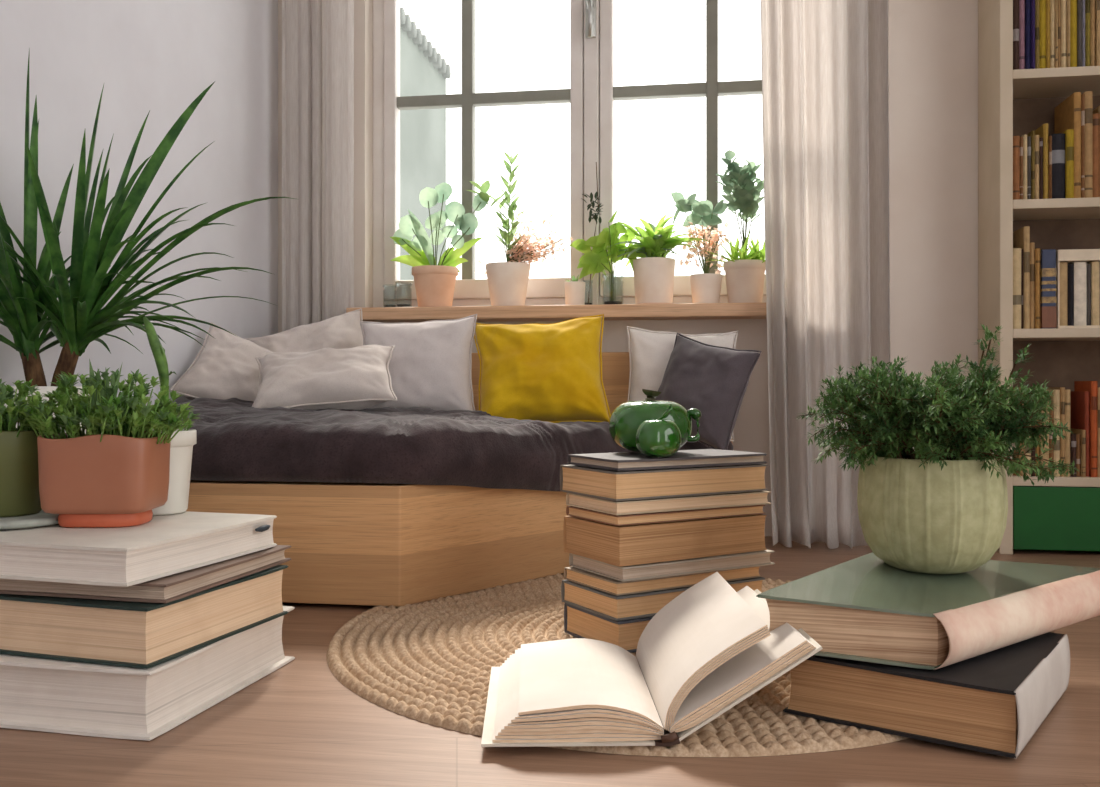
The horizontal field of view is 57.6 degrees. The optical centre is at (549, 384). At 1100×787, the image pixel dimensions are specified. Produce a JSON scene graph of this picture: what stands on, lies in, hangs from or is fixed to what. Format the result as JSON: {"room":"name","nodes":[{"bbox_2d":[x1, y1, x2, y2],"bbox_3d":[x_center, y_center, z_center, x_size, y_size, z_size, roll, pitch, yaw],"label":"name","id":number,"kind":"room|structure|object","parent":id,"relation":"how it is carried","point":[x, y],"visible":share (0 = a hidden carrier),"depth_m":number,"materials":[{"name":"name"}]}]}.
{"room":"living room","nodes":[
{"label":"living room","id":0,"kind":"room"},
{"bbox_2d":[0,0,277,405],"bbox_3d":[-1.119,-0.775,1.013,0.100,2.350,4.050,0,0,9],"label":"wall","id":1,"kind":"structure","parent":0,"point":[157,57],"depth_m":2.24,"materials":[{"name":"paint"}]},
{"bbox_2d":[0,536,1099,786],"bbox_3d":[0.394,0.440,0.773,3.164,0.080,4.050,0,0,9],"label":"floor","id":2,"kind":"structure","parent":0,"point":[297,725],"depth_m":1.08,"materials":[{"name":"brown wood"}]},
{"bbox_2d":[0,57,294,433],"bbox_3d":[-0.762,-0.076,1.633,0.593,0.952,0.467,0,0,-44],"label":"potted plant","id":3,"kind":"object","parent":2,"relation":"on","point":[78,319],"visible":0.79,"depth_m":1.63,"materials":[{"name":"green plant"}]},
{"bbox_2d":[0,606,294,740],"bbox_3d":[-0.593,0.360,1.329,0.376,0.078,0.343,0,0,13],"label":"book","id":4,"kind":"object","parent":2,"relation":"on","point":[37,694],"visible":0.45,"depth_m":1.17,"materials":[{"name":"white paper"}]},
{"bbox_2d":[0,565,288,668],"bbox_3d":[-0.575,0.286,1.317,0.346,0.069,0.287,0,0,18],"label":"book","id":5,"kind":"object","parent":4,"relation":"on","point":[145,635],"visible":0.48,"depth_m":1.18,"materials":[{"name":"beige paper"}]},
{"bbox_2d":[0,545,291,602],"bbox_3d":[-0.568,0.240,1.329,0.336,0.022,0.292,0,0,14],"label":"book","id":6,"kind":"object","parent":5,"relation":"on","point":[173,587],"visible":0.35,"depth_m":1.20,"materials":[{"name":"grey paper"}]},
{"bbox_2d":[0,511,276,586],"bbox_3d":[-0.602,0.206,1.323,0.374,0.044,0.303,0,0,17],"label":"book","id":7,"kind":"object","parent":6,"relation":"on","point":[165,545],"visible":0.72,"depth_m":1.19,"materials":[{"name":"white paper"}]},
{"bbox_2d":[0,510,58,529],"bbox_3d":[-0.705,0.178,1.316,0.136,0.011,0.136,0,0,9],"label":"saucer","id":8,"kind":"object","parent":7,"relation":"on","point":[41,518],"visible":0.61,"depth_m":1.28,"materials":[{"name":"ceramic"}]},
{"bbox_2d":[0,378,57,516],"bbox_3d":[-0.724,0.078,1.334,0.147,0.187,0.142,0,0,24],"label":"potted succulent","id":9,"kind":"object","parent":8,"relation":"on","point":[19,474],"visible":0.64,"depth_m":1.30,"materials":[{"name":"green ceramic"}]},
{"bbox_2d":[0,428,43,516],"bbox_3d":[-0.727,0.116,1.336,0.104,0.112,0.104,0,0,9],"label":"pot","id":10,"kind":"object","parent":9,"relation":"on","point":[19,474],"depth_m":1.30,"materials":[{"name":"green ceramic"}]},
{"bbox_2d":[18,358,199,527],"bbox_3d":[-0.589,0.074,1.323,0.210,0.218,0.168,0,0,23],"label":"potted succulent","id":11,"kind":"object","parent":7,"relation":"on","point":[113,474],"visible":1,"depth_m":1.28,"materials":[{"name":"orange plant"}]},
{"bbox_2d":[37,431,170,513],"bbox_3d":[-0.588,0.114,1.325,0.145,0.102,0.113,0,0,-2],"label":"pot","id":12,"kind":"object","parent":11,"relation":"on","point":[92,472],"depth_m":1.27,"materials":[{"name":"ceramic"}]},
{"bbox_2d":[143,317,196,514],"bbox_3d":[-0.569,0.043,1.432,0.118,0.281,0.110,0,0,-17],"label":"potted succulent","id":13,"kind":"object","parent":7,"relation":"on","point":[181,447],"visible":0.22,"depth_m":1.42,"materials":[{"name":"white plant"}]},
{"bbox_2d":[152,429,196,514],"bbox_3d":[-0.562,0.124,1.440,0.100,0.118,0.100,0,0,9],"label":"pot","id":14,"kind":"object","parent":13,"relation":"on","point":[181,447],"depth_m":1.42,"materials":[{"name":"white ceramic"}]},
{"bbox_2d":[186,352,732,605],"bbox_3d":[-0.231,0.158,2.193,1.262,0.484,0.865,0,0,9],"label":"daybed","id":15,"kind":"object","parent":2,"relation":"on","point":[374,544],"visible":0.21,"depth_m":1.80,"materials":[{"name":"brown wood"}]},
{"bbox_2d":[169,398,732,491],"bbox_3d":[-0.237,0.114,2.171,1.269,0.222,0.857,0,0,9],"label":"mattress","id":16,"kind":"object","parent":15,"relation":"on","point":[237,440],"visible":0.59,"depth_m":1.82,"materials":[{"name":"grey fabric"}]},
{"bbox_2d":[170,322,273,400],"bbox_3d":[-0.718,-0.020,2.340,0.290,0.260,0.165,0,0,-5],"label":"cushion","id":17,"kind":"object","parent":16,"relation":"on","point":[227,367],"visible":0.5,"depth_m":2.28,"materials":[{"name":"white fabric"}]},
{"bbox_2d":[246,308,364,352],"bbox_3d":[-0.592,-0.056,2.510,0.350,0.287,0.157,0,0,-13],"label":"cushion","id":18,"kind":"object","parent":16,"relation":"on","point":[343,331],"visible":0.33,"depth_m":2.50,"materials":[{"name":"white fabric"}]},
{"bbox_2d":[252,345,396,410],"bbox_3d":[-0.500,-0.011,2.217,0.321,0.162,0.164,0,0,-8],"label":"cushion","id":19,"kind":"object","parent":16,"relation":"on","point":[356,378],"visible":0.9,"depth_m":2.16,"materials":[{"name":"white fabric"}]},
{"bbox_2d":[360,314,476,410],"bbox_3d":[-0.315,-0.038,2.371,0.297,0.264,0.137,0,0,2],"label":"cushion","id":20,"kind":"object","parent":16,"relation":"on","point":[430,366],"visible":0.68,"depth_m":2.33,"materials":[{"name":"grey fabric"}]},
{"bbox_2d":[473,314,610,422],"bbox_3d":[-0.022,-0.028,2.342,0.340,0.276,0.172,0,0,9],"label":"cushion","id":21,"kind":"object","parent":16,"relation":"on","point":[552,372],"visible":0.98,"depth_m":2.29,"materials":[{"name":"yellow fabric"}]},
{"bbox_2d":[627,326,737,440],"bbox_3d":[0.318,-0.005,2.445,0.288,0.283,0.110,0,0,6],"label":"cushion","id":22,"kind":"object","parent":16,"relation":"on","point":[649,353],"visible":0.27,"depth_m":2.44,"materials":[{"name":"white fabric"}]},
{"bbox_2d":[655,333,761,449],"bbox_3d":[0.349,0.016,2.323,0.291,0.281,0.129,0,0,43],"label":"cushion","id":23,"kind":"object","parent":16,"relation":"on","point":[713,380],"visible":0.84,"depth_m":2.26,"materials":[{"name":"grey fabric"}]},
{"bbox_2d":[326,573,908,756],"bbox_3d":[0.170,0.394,1.585,1.023,0.012,1.023,0,0,-39],"label":"rug","id":24,"kind":"object","parent":2,"relation":"on","point":[431,662],"visible":0.23,"depth_m":1.37,"materials":[{"name":"wicker"}]},
{"bbox_2d":[564,603,653,652],"bbox_3d":[0.183,0.364,1.574,0.285,0.047,0.152,0,0,-30],"label":"book","id":25,"kind":"object","parent":24,"relation":"on","point":[578,622],"visible":0.34,"depth_m":1.48,"materials":[{"name":"beige paper"}]},
{"bbox_2d":[561,577,765,620],"bbox_3d":[0.180,0.323,1.576,0.287,0.034,0.152,0,0,-31],"label":"book","id":26,"kind":"object","parent":25,"relation":"on","point":[645,604],"visible":0.34,"depth_m":1.48,"materials":[{"name":"paper"}]},
{"bbox_2d":[564,566,760,595],"bbox_3d":[0.179,0.295,1.576,0.279,0.019,0.145,0,0,-31],"label":"book","id":27,"kind":"object","parent":26,"relation":"on","point":[605,584],"visible":0.41,"depth_m":1.50,"materials":[{"name":"paper"}]},
{"bbox_2d":[569,550,774,581],"bbox_3d":[0.193,0.273,1.577,0.290,0.021,0.150,0,0,-30],"label":"book","id":28,"kind":"object","parent":27,"relation":"on","point":[756,558],"visible":0.47,"depth_m":1.51,"materials":[{"name":"beige paper"}]},
{"bbox_2d":[563,514,766,566],"bbox_3d":[0.183,0.234,1.579,0.284,0.056,0.154,0,0,-31],"label":"book","id":29,"kind":"object","parent":28,"relation":"on","point":[626,545],"visible":0.81,"depth_m":1.51,"materials":[{"name":"paper"}]},
{"bbox_2d":[566,505,764,525],"bbox_3d":[0.184,0.197,1.581,0.284,0.015,0.144,0,0,-30],"label":"book","id":30,"kind":"object","parent":29,"relation":"on","point":[670,516],"visible":0.53,"depth_m":1.51,"materials":[{"name":"beige paper"}]},
{"bbox_2d":[566,491,770,514],"bbox_3d":[0.189,0.179,1.580,0.294,0.020,0.144,0,0,-30],"label":"book","id":31,"kind":"object","parent":30,"relation":"on","point":[627,507],"visible":0.56,"depth_m":1.51,"materials":[{"name":"beige paper"}]},
{"bbox_2d":[560,464,767,500],"bbox_3d":[0.181,0.147,1.585,0.292,0.042,0.158,0,0,-30],"label":"book","id":32,"kind":"object","parent":31,"relation":"on","point":[612,485],"visible":0.79,"depth_m":1.51,"materials":[{"name":"beige paper"}]},
{"bbox_2d":[568,449,766,470],"bbox_3d":[0.186,0.117,1.579,0.284,0.016,0.142,0,0,-30],"label":"book","id":33,"kind":"object","parent":32,"relation":"on","point":[617,461],"visible":0.94,"depth_m":1.53,"materials":[{"name":"grey paper"}]},
{"bbox_2d":[609,389,701,452],"bbox_3d":[0.161,0.057,1.605,0.133,0.102,0.130,0,0,-42],"label":"teapot","id":34,"kind":"object","parent":33,"relation":"on","point":[624,422],"visible":0.72,"depth_m":1.56,"materials":[{"name":"green ceramic"}]},
{"bbox_2d":[635,404,680,456],"bbox_3d":[0.163,0.068,1.503,0.069,0.080,0.068,0,0,9],"label":"apple","id":35,"kind":"object","parent":33,"relation":"on","point":[660,437],"visible":1,"depth_m":1.48,"materials":[{"name":"green ceramic"}]},
{"bbox_2d":[481,572,822,746],"bbox_3d":[0.107,0.324,1.228,0.369,0.130,0.315,0,0,-1],"label":"open book","id":36,"kind":"object","parent":24,"relation":"on","point":[711,647],"visible":0.98,"depth_m":1.13,"materials":[{"name":"white paper"}]},
{"bbox_2d":[783,632,1069,758],"bbox_3d":[0.476,0.356,1.241,0.255,0.078,0.327,0,0,36],"label":"book","id":37,"kind":"object","parent":24,"relation":"on","point":[994,702],"visible":0.8,"depth_m":1.13,"materials":[{"name":"beige paper"}]},
{"bbox_2d":[756,552,1099,669],"bbox_3d":[0.492,0.279,1.300,0.561,0.080,0.246,0,0,-39],"label":"book","id":38,"kind":"object","parent":37,"relation":"on","point":[865,608],"visible":0.94,"depth_m":1.18,"materials":[{"name":"paper"}]},
{"bbox_2d":[797,324,1079,573],"bbox_3d":[0.506,0.081,1.341,0.355,0.329,0.335,0,0,36],"label":"potted plant","id":39,"kind":"object","parent":38,"relation":"on","point":[940,506],"visible":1,"depth_m":1.27,"materials":[{"name":"green plant"}]},
{"bbox_2d":[978,0,1099,553],"bbox_3d":[1.458,-0.575,2.399,0.770,1.950,0.195,0,0,9],"label":"bookcase","id":40,"kind":"object","parent":2,"relation":"on","point":[1063,513],"visible":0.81,"depth_m":2.39,"materials":[{"name":"beige paint"}]},
{"bbox_2d":[1013,0,1018,69],"bbox_3d":[1.115,-0.863,2.432,0.015,0.235,0.129,0,0,9],"label":"book","id":41,"kind":"object","parent":40,"relation":"on","point":[1015,2],"visible":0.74,"depth_m":2.37,"materials":[{"name":"paper"}]},
{"bbox_2d":[1013,136,1019,199],"bbox_3d":[1.114,-0.514,2.425,0.016,0.152,0.115,0,0,9],"label":"book","id":42,"kind":"object","parent":40,"relation":"on","point":[1016,139],"visible":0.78,"depth_m":2.37,"materials":[{"name":"orange paper"}]},
{"bbox_2d":[1013,248,1020,328],"bbox_3d":[1.120,-0.229,2.439,0.022,0.192,0.130,0,0,9],"label":"book","id":43,"kind":"object","parent":40,"relation":"on","point":[1016,251],"visible":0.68,"depth_m":2.38,"materials":[{"name":"beige paper"}]},
{"bbox_2d":[1013,226,1029,328],"bbox_3d":[1.142,-0.255,2.432,0.013,0.243,0.126,0,0,9],"label":"book","id":44,"kind":"object","parent":40,"relation":"on","point":[1021,237],"visible":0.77,"depth_m":2.37,"materials":[{"name":"paper"}]},
{"bbox_2d":[1019,0,1024,68],"bbox_3d":[1.131,-0.865,2.434,0.015,0.240,0.120,0,0,9],"label":"book","id":45,"kind":"object","parent":40,"relation":"on","point":[1021,2],"visible":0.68,"depth_m":2.38,"materials":[{"name":"paper"}]},
{"bbox_2d":[1021,135,1026,198],"bbox_3d":[1.139,-0.516,2.440,0.010,0.156,0.136,0,0,9],"label":"book","id":46,"kind":"object","parent":40,"relation":"on","point":[1023,136],"visible":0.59,"depth_m":2.37,"materials":[{"name":"beige paper"}]},
{"bbox_2d":[1025,0,1030,68],"bbox_3d":[1.145,-0.870,2.434,0.010,0.250,0.135,0,0,9],"label":"book","id":47,"kind":"object","parent":40,"relation":"on","point":[1027,2],"visible":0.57,"depth_m":2.37,"materials":[{"name":"blue paper"}]},
{"bbox_2d":[1027,136,1030,198],"bbox_3d":[1.148,-0.514,2.432,0.008,0.152,0.120,0,0,9],"label":"book","id":48,"kind":"object","parent":40,"relation":"on","point":[1029,137],"visible":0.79,"depth_m":2.37,"materials":[{"name":"grey paper"}]},
{"bbox_2d":[1027,130,1034,198],"bbox_3d":[1.156,-0.521,2.433,0.006,0.165,0.130,0,0,9],"label":"book","id":49,"kind":"object","parent":40,"relation":"on","point":[1032,133],"visible":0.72,"depth_m":2.37,"materials":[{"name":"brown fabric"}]},
{"bbox_2d":[1030,242,1034,328],"bbox_3d":[1.154,-0.236,2.428,0.011,0.205,0.114,0,0,9],"label":"book","id":50,"kind":"object","parent":40,"relation":"on","point":[1032,244],"visible":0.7,"depth_m":2.37,"materials":[{"name":"brown paper"}]},
{"bbox_2d":[1031,0,1034,68],"bbox_3d":[1.153,-0.870,2.427,0.008,0.250,0.132,0,0,9],"label":"book","id":51,"kind":"object","parent":40,"relation":"on","point":[1032,1],"visible":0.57,"depth_m":2.36,"materials":[{"name":"blue paper"}]},
{"bbox_2d":[1035,135,1038,198],"bbox_3d":[1.165,-0.515,2.433,0.010,0.154,0.132,0,0,9],"label":"book","id":52,"kind":"object","parent":40,"relation":"on","point":[1036,136],"visible":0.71,"depth_m":2.37,"materials":[{"name":"paper"}]},
{"bbox_2d":[1035,0,1039,68],"bbox_3d":[1.163,-0.865,2.422,0.010,0.240,0.115,0,0,9],"label":"book","id":53,"kind":"object","parent":40,"relation":"on","point":[1037,2],"visible":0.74,"depth_m":2.37,"materials":[{"name":"yellow paper"}]},
{"bbox_2d":[1035,248,1040,328],"bbox_3d":[1.167,-0.228,2.433,0.011,0.190,0.139,0,0,9],"label":"book","id":54,"kind":"object","parent":40,"relation":"on","point":[1037,251],"visible":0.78,"depth_m":2.37,"materials":[{"name":"beige paper"}]},
{"bbox_2d":[1039,137,1042,198],"bbox_3d":[1.174,-0.512,2.432,0.008,0.148,0.131,0,0,9],"label":"book","id":55,"kind":"object","parent":40,"relation":"on","point":[1041,138],"visible":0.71,"depth_m":2.37,"materials":[{"name":"brown paper"}]},
{"bbox_2d":[1035,123,1047,198],"bbox_3d":[1.185,-0.528,2.432,0.011,0.180,0.137,0,0,9],"label":"book","id":56,"kind":"object","parent":40,"relation":"on","point":[1042,131],"visible":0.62,"depth_m":2.37,"materials":[{"name":"paper"}]},
{"bbox_2d":[1040,0,1045,67],"bbox_3d":[1.179,-0.863,2.436,0.015,0.235,0.139,0,0,9],"label":"book","id":57,"kind":"object","parent":40,"relation":"on","point":[1042,2],"visible":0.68,"depth_m":2.37,"materials":[{"name":"yellow paper"}]},
{"bbox_2d":[1046,0,1049,67],"bbox_3d":[1.189,-0.865,2.426,0.008,0.240,0.125,0,0,9],"label":"book","id":58,"kind":"object","parent":40,"relation":"on","point":[1047,1],"visible":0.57,"depth_m":2.37,"materials":[{"name":"yellow paper"}]},
{"bbox_2d":[1040,249,1056,328],"bbox_3d":[1.187,-0.227,2.420,0.032,0.187,0.129,0,0,9],"label":"book","id":59,"kind":"object","parent":40,"relation":"on","point":[1048,270],"visible":0.69,"depth_m":2.36,"materials":[{"name":"blue paper"}]},
{"bbox_2d":[1048,136,1051,198],"bbox_3d":[1.193,-0.513,2.429,0.006,0.150,0.140,0,0,9],"label":"book","id":60,"kind":"object","parent":40,"relation":"on","point":[1049,137],"visible":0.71,"depth_m":2.36,"materials":[{"name":"brown paper"}]},
{"bbox_2d":[1043,389,1059,476],"bbox_3d":[1.207,0.113,2.424,0.013,0.205,0.137,0,0,9],"label":"book","id":61,"kind":"object","parent":40,"relation":"on","point":[1056,398],"visible":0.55,"depth_m":2.36,"materials":[{"name":"beige paper"}]},
{"bbox_2d":[1050,0,1054,67],"bbox_3d":[1.199,-0.860,2.427,0.009,0.230,0.133,0,0,9],"label":"book","id":62,"kind":"object","parent":40,"relation":"on","point":[1052,2],"visible":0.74,"depth_m":2.36,"materials":[{"name":"beige paper"}]},
{"bbox_2d":[1047,387,1064,476],"bbox_3d":[1.217,0.111,2.411,0.010,0.210,0.118,0,0,9],"label":"book","id":63,"kind":"object","parent":40,"relation":"on","point":[1062,389],"visible":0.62,"depth_m":2.35,"materials":[{"name":"brown paper"}]},
{"bbox_2d":[1048,133,1064,198],"bbox_3d":[1.213,-0.516,2.430,0.030,0.156,0.140,0,0,9],"label":"book","id":64,"kind":"object","parent":40,"relation":"on","point":[1058,140],"visible":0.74,"depth_m":2.36,"materials":[{"name":"black paper"}]},
{"bbox_2d":[1061,0,1066,66],"bbox_3d":[1.223,-0.868,2.424,0.011,0.245,0.139,0,0,9],"label":"book","id":65,"kind":"object","parent":40,"relation":"on","point":[1063,2],"visible":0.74,"depth_m":2.36,"materials":[{"name":"beige paper"}]},
{"bbox_2d":[1055,92,1080,197],"bbox_3d":[1.251,-0.563,2.416,0.016,0.250,0.138,0,0,9],"label":"book","id":66,"kind":"object","parent":40,"relation":"on","point":[1068,112],"visible":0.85,"depth_m":2.35,"materials":[{"name":"paper"}]},
{"bbox_2d":[1065,390,1070,476],"bbox_3d":[1.230,0.113,2.421,0.012,0.205,0.137,0,0,9],"label":"book","id":67,"kind":"object","parent":40,"relation":"on","point":[1067,392],"visible":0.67,"depth_m":2.35,"materials":[{"name":"paper"}]},
{"bbox_2d":[1066,0,1069,66],"bbox_3d":[1.230,-0.860,2.405,0.006,0.230,0.113,0,0,9],"label":"book","id":68,"kind":"object","parent":40,"relation":"on","point":[1067,1],"visible":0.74,"depth_m":2.35,"materials":[{"name":"paper"}]},
{"bbox_2d":[1063,129,1073,197],"bbox_3d":[1.234,-0.520,2.409,0.016,0.163,0.120,0,0,9],"label":"book","id":69,"kind":"object","parent":40,"relation":"on","point":[1069,134],"visible":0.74,"depth_m":2.35,"materials":[{"name":"yellow paper"}]},
{"bbox_2d":[1070,433,1075,476],"bbox_3d":[1.242,0.166,2.415,0.011,0.100,0.136,0,0,9],"label":"book","id":70,"kind":"object","parent":40,"relation":"on","point":[1072,436],"visible":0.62,"depth_m":2.35,"materials":[{"name":"brown paper"}]},
{"bbox_2d":[1070,0,1076,66],"bbox_3d":[1.242,-0.865,2.413,0.015,0.240,0.128,0,0,9],"label":"book","id":71,"kind":"object","parent":40,"relation":"on","point":[1073,3],"visible":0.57,"depth_m":2.35,"materials":[{"name":"yellow paper"}]},
{"bbox_2d":[1056,249,1099,327],"bbox_3d":[1.304,-0.226,2.405,0.200,0.185,0.142,0,0,9],"label":"slipcase","id":72,"kind":"object","parent":40,"relation":"on","point":[1070,255],"visible":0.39,"depth_m":2.35,"materials":[{"name":"beige cardboard"}]},
{"bbox_2d":[1060,262,1067,325],"bbox_3d":[1.220,-0.215,2.419,0.022,0.150,0.122,0,0,9],"label":"book","id":73,"kind":"object","parent":72,"relation":"in","point":[1063,265],"visible":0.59,"depth_m":2.36,"materials":[{"name":"paper"}]},
{"bbox_2d":[1068,264,1073,325],"bbox_3d":[1.238,-0.213,2.414,0.012,0.146,0.122,0,0,9],"label":"book","id":74,"kind":"object","parent":72,"relation":"in","point":[1070,266],"visible":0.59,"depth_m":2.36,"materials":[{"name":"black paper"}]},
{"bbox_2d":[1070,262,1086,325],"bbox_3d":[1.258,-0.215,2.411,0.027,0.150,0.122,0,0,9],"label":"book","id":75,"kind":"object","parent":72,"relation":"in","point":[1080,268],"visible":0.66,"depth_m":2.35,"materials":[{"name":"white paper"}]},
{"bbox_2d":[1087,264,1090,325],"bbox_3d":[1.277,-0.212,2.409,0.009,0.145,0.122,0,0,9],"label":"book","id":76,"kind":"object","parent":72,"relation":"in","point":[1088,265],"visible":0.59,"depth_m":2.35,"materials":[{"name":"black paper"}]},
{"bbox_2d":[1087,261,1099,324],"bbox_3d":[1.290,-0.215,2.404,0.017,0.150,0.122,0,0,9],"label":"book","id":77,"kind":"object","parent":72,"relation":"in","point":[1095,266],"visible":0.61,"depth_m":2.35,"materials":[{"name":"beige paper"}]},
{"bbox_2d":[1070,428,1085,476],"bbox_3d":[1.263,0.161,2.409,0.009,0.110,0.131,0,0,9],"label":"book","id":78,"kind":"object","parent":40,"relation":"on","point":[1082,433],"visible":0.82,"depth_m":2.35,"materials":[{"name":"beige paper"}]},
{"bbox_2d":[1077,0,1081,66],"bbox_3d":[1.255,-0.870,2.410,0.010,0.250,0.133,0,0,9],"label":"book","id":79,"kind":"object","parent":40,"relation":"on","point":[1079,2],"visible":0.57,"depth_m":2.35,"materials":[{"name":"grey paper"}]},
{"bbox_2d":[1070,391,1089,476],"bbox_3d":[1.276,0.116,2.422,0.011,0.200,0.140,0,0,9],"label":"book","id":80,"kind":"object","parent":40,"relation":"on","point":[1080,401],"visible":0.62,"depth_m":2.37,"materials":[{"name":"red paper"}]},
{"bbox_2d":[1081,94,1084,197],"bbox_3d":[1.262,-0.561,2.409,0.008,0.245,0.126,0,0,9],"label":"book","id":81,"kind":"object","parent":40,"relation":"on","point":[1082,95],"visible":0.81,"depth_m":2.35,"materials":[{"name":"paper"}]},
{"bbox_2d":[1074,381,1096,476],"bbox_3d":[1.285,0.103,2.397,0.013,0.225,0.115,0,0,9],"label":"book","id":82,"kind":"object","parent":40,"relation":"on","point":[1080,386],"visible":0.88,"depth_m":2.34,"materials":[{"name":"orange paper"}]},
{"bbox_2d":[1082,91,1092,197],"bbox_3d":[1.277,-0.564,2.416,0.018,0.252,0.139,0,0,9],"label":"book","id":83,"kind":"object","parent":40,"relation":"on","point":[1088,94],"visible":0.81,"depth_m":2.35,"materials":[{"name":"brown paper"}]},
{"bbox_2d":[1085,0,1089,65],"bbox_3d":[1.275,-0.863,2.408,0.010,0.235,0.119,0,0,9],"label":"book","id":84,"kind":"object","parent":40,"relation":"on","point":[1087,2],"visible":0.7,"depth_m":2.35,"materials":[{"name":"paper"}]},
{"bbox_2d":[1090,0,1094,65],"bbox_3d":[1.288,-0.865,2.418,0.010,0.240,0.140,0,0,9],"label":"book","id":85,"kind":"object","parent":40,"relation":"on","point":[1092,2],"visible":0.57,"depth_m":2.35,"materials":[{"name":"beige paper"}]},
{"bbox_2d":[1093,113,1099,196],"bbox_3d":[1.296,-0.538,2.418,0.017,0.200,0.139,0,0,9],"label":"book","id":86,"kind":"object","parent":40,"relation":"on","point":[1096,117],"visible":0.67,"depth_m":2.35,"materials":[{"name":"orange paper"}]},
{"bbox_2d":[1095,0,1099,65],"bbox_3d":[1.298,-0.865,2.397,0.015,0.240,0.119,0,0,9],"label":"book","id":87,"kind":"object","parent":40,"relation":"on","point":[1097,2],"visible":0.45,"depth_m":2.34,"materials":[{"name":"paper"}]},
{"bbox_2d":[1097,387,1099,476],"bbox_3d":[1.297,0.111,2.398,0.009,0.210,0.122,0,0,9],"label":"book","id":88,"kind":"object","parent":40,"relation":"on","point":[1098,388],"visible":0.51,"depth_m":2.34,"materials":[{"name":"paper"}]},
{"bbox_2d":[278,0,977,535],"bbox_3d":[0.699,-0.775,2.699,2.964,2.350,0.150,0,0,9],"label":"wall","id":89,"kind":"structure","parent":0,"point":[933,44],"depth_m":2.58,"materials":[{"name":"beige paint"}]},
{"bbox_2d":[346,302,766,322],"bbox_3d":[0.106,-0.192,2.694,1.300,0.034,0.195,0,0,9],"label":"windowsill","id":90,"kind":"structure","parent":89,"relation":"attached to","point":[682,311],"depth_m":2.62,"materials":[{"name":"brown wood"}]},
{"bbox_2d":[390,183,488,306],"bbox_3d":[-0.311,-0.385,2.752,0.272,0.352,0.128,0,0,32],"label":"potted plant","id":91,"kind":"object","parent":90,"relation":"on","point":[434,283],"visible":0.95,"depth_m":2.75,"materials":[{"name":"green plant"}]},
{"bbox_2d":[467,152,572,305],"bbox_3d":[-0.084,-0.421,2.723,0.296,0.424,0.124,0,0,1],"label":"potted plant","id":92,"kind":"object","parent":90,"relation":"on","point":[507,281],"visible":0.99,"depth_m":2.70,"materials":[{"name":"green plant"}]},
{"bbox_2d":[565,275,584,304],"bbox_3d":[0.067,-0.254,2.695,0.057,0.089,0.057,0,0,9],"label":"potted succulent","id":93,"kind":"object","parent":90,"relation":"on","point":[574,289],"visible":0.87,"depth_m":2.67,"materials":[{"name":"white ceramic"}]},
{"bbox_2d":[602,274,623,303],"bbox_3d":[0.169,-0.252,2.679,0.059,0.086,0.059,0,0,9],"label":"glass jar","id":94,"kind":"object","parent":90,"relation":"on","point":[605,302],"visible":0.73,"depth_m":2.66,"materials":[{"name":"clear glass"}]},
{"bbox_2d":[570,211,645,300],"bbox_3d":[0.157,-0.344,2.666,0.146,0.238,0.153,0,0,-38],"label":"sprigs","id":95,"kind":"object","parent":94,"relation":"in","point":[592,261],"visible":0.97,"depth_m":2.67,"materials":[{"name":"green plant"}]},
{"bbox_2d":[599,214,711,303],"bbox_3d":[0.273,-0.330,2.657,0.320,0.242,0.182,0,0,9],"label":"potted plant","id":96,"kind":"object","parent":90,"relation":"on","point":[653,274],"visible":0.94,"depth_m":2.62,"materials":[{"name":"green plant"}]},
{"bbox_2d":[671,192,728,302],"bbox_3d":[0.394,-0.360,2.643,0.152,0.301,0.097,0,0,-5],"label":"potted plant","id":97,"kind":"object","parent":90,"relation":"on","point":[705,287],"visible":0.96,"depth_m":2.63,"materials":[{"name":"green plant"}]},
{"bbox_2d":[702,150,765,302],"bbox_3d":[0.522,-0.411,2.636,0.257,0.405,0.215,0,0,9],"label":"potted plant","id":98,"kind":"object","parent":90,"relation":"on","point":[745,274],"visible":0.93,"depth_m":2.60,"materials":[{"name":"green plant"}]},
{"bbox_3d":[0.103,-0.247,2.717,0.027,0.076,0.027,0,0,9],"label":"glass jar","id":99,"kind":"object","parent":90,"relation":"on","visible":0},
{"bbox_2d":[581,162,602,302],"bbox_3d":[0.115,-0.412,2.729,0.066,0.394,0.039,0,0,9],"label":"twig","id":100,"kind":"object","parent":99,"relation":"in","point":[590,214],"visible":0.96,"depth_m":2.73,"materials":[{"name":"green plant"}]},
{"bbox_2d":[373,0,765,306],"bbox_3d":[0.115,-0.985,2.779,1.268,1.551,0.114,0,0,9],"label":"window","id":101,"kind":"structure","parent":89,"relation":"in","point":[591,96],"depth_m":2.79,"materials":[{"name":"paint"}]},
{"bbox_3d":[0.394,-1.990,0.773,3.164,0.080,4.050,0,0,9],"label":"ceiling","id":102,"kind":"structure","parent":0,"visible":0},
{"bbox_2d":[282,0,353,331],"bbox_3d":[-0.637,-0.776,2.733,0.208,2.340,0.077,0,0,5],"label":"curtain","id":103,"kind":"object","parent":102,"relation":"hanging from","point":[318,35],"visible":0.64,"depth_m":2.74,"materials":[{"name":"fabric"}]},
{"bbox_2d":[761,0,889,548],"bbox_3d":[0.661,-0.776,2.429,0.314,2.340,0.109,0,0,9],"label":"curtain","id":104,"kind":"object","parent":102,"relation":"hanging from","point":[825,83],"visible":0.88,"depth_m":2.44,"materials":[{"name":"fabric"}]},
{"label":"outside","id":105,"kind":"structure","parent":0,"visible":0},
{"bbox_2d":[400,7,450,279],"bbox_3d":[-3.397,0.512,7.828,3.842,7.775,6.000,0,0,9],"label":"building","id":106,"kind":"structure","parent":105,"point":[423,70],"depth_m":9.50,"materials":[{"name":"grey tile"}]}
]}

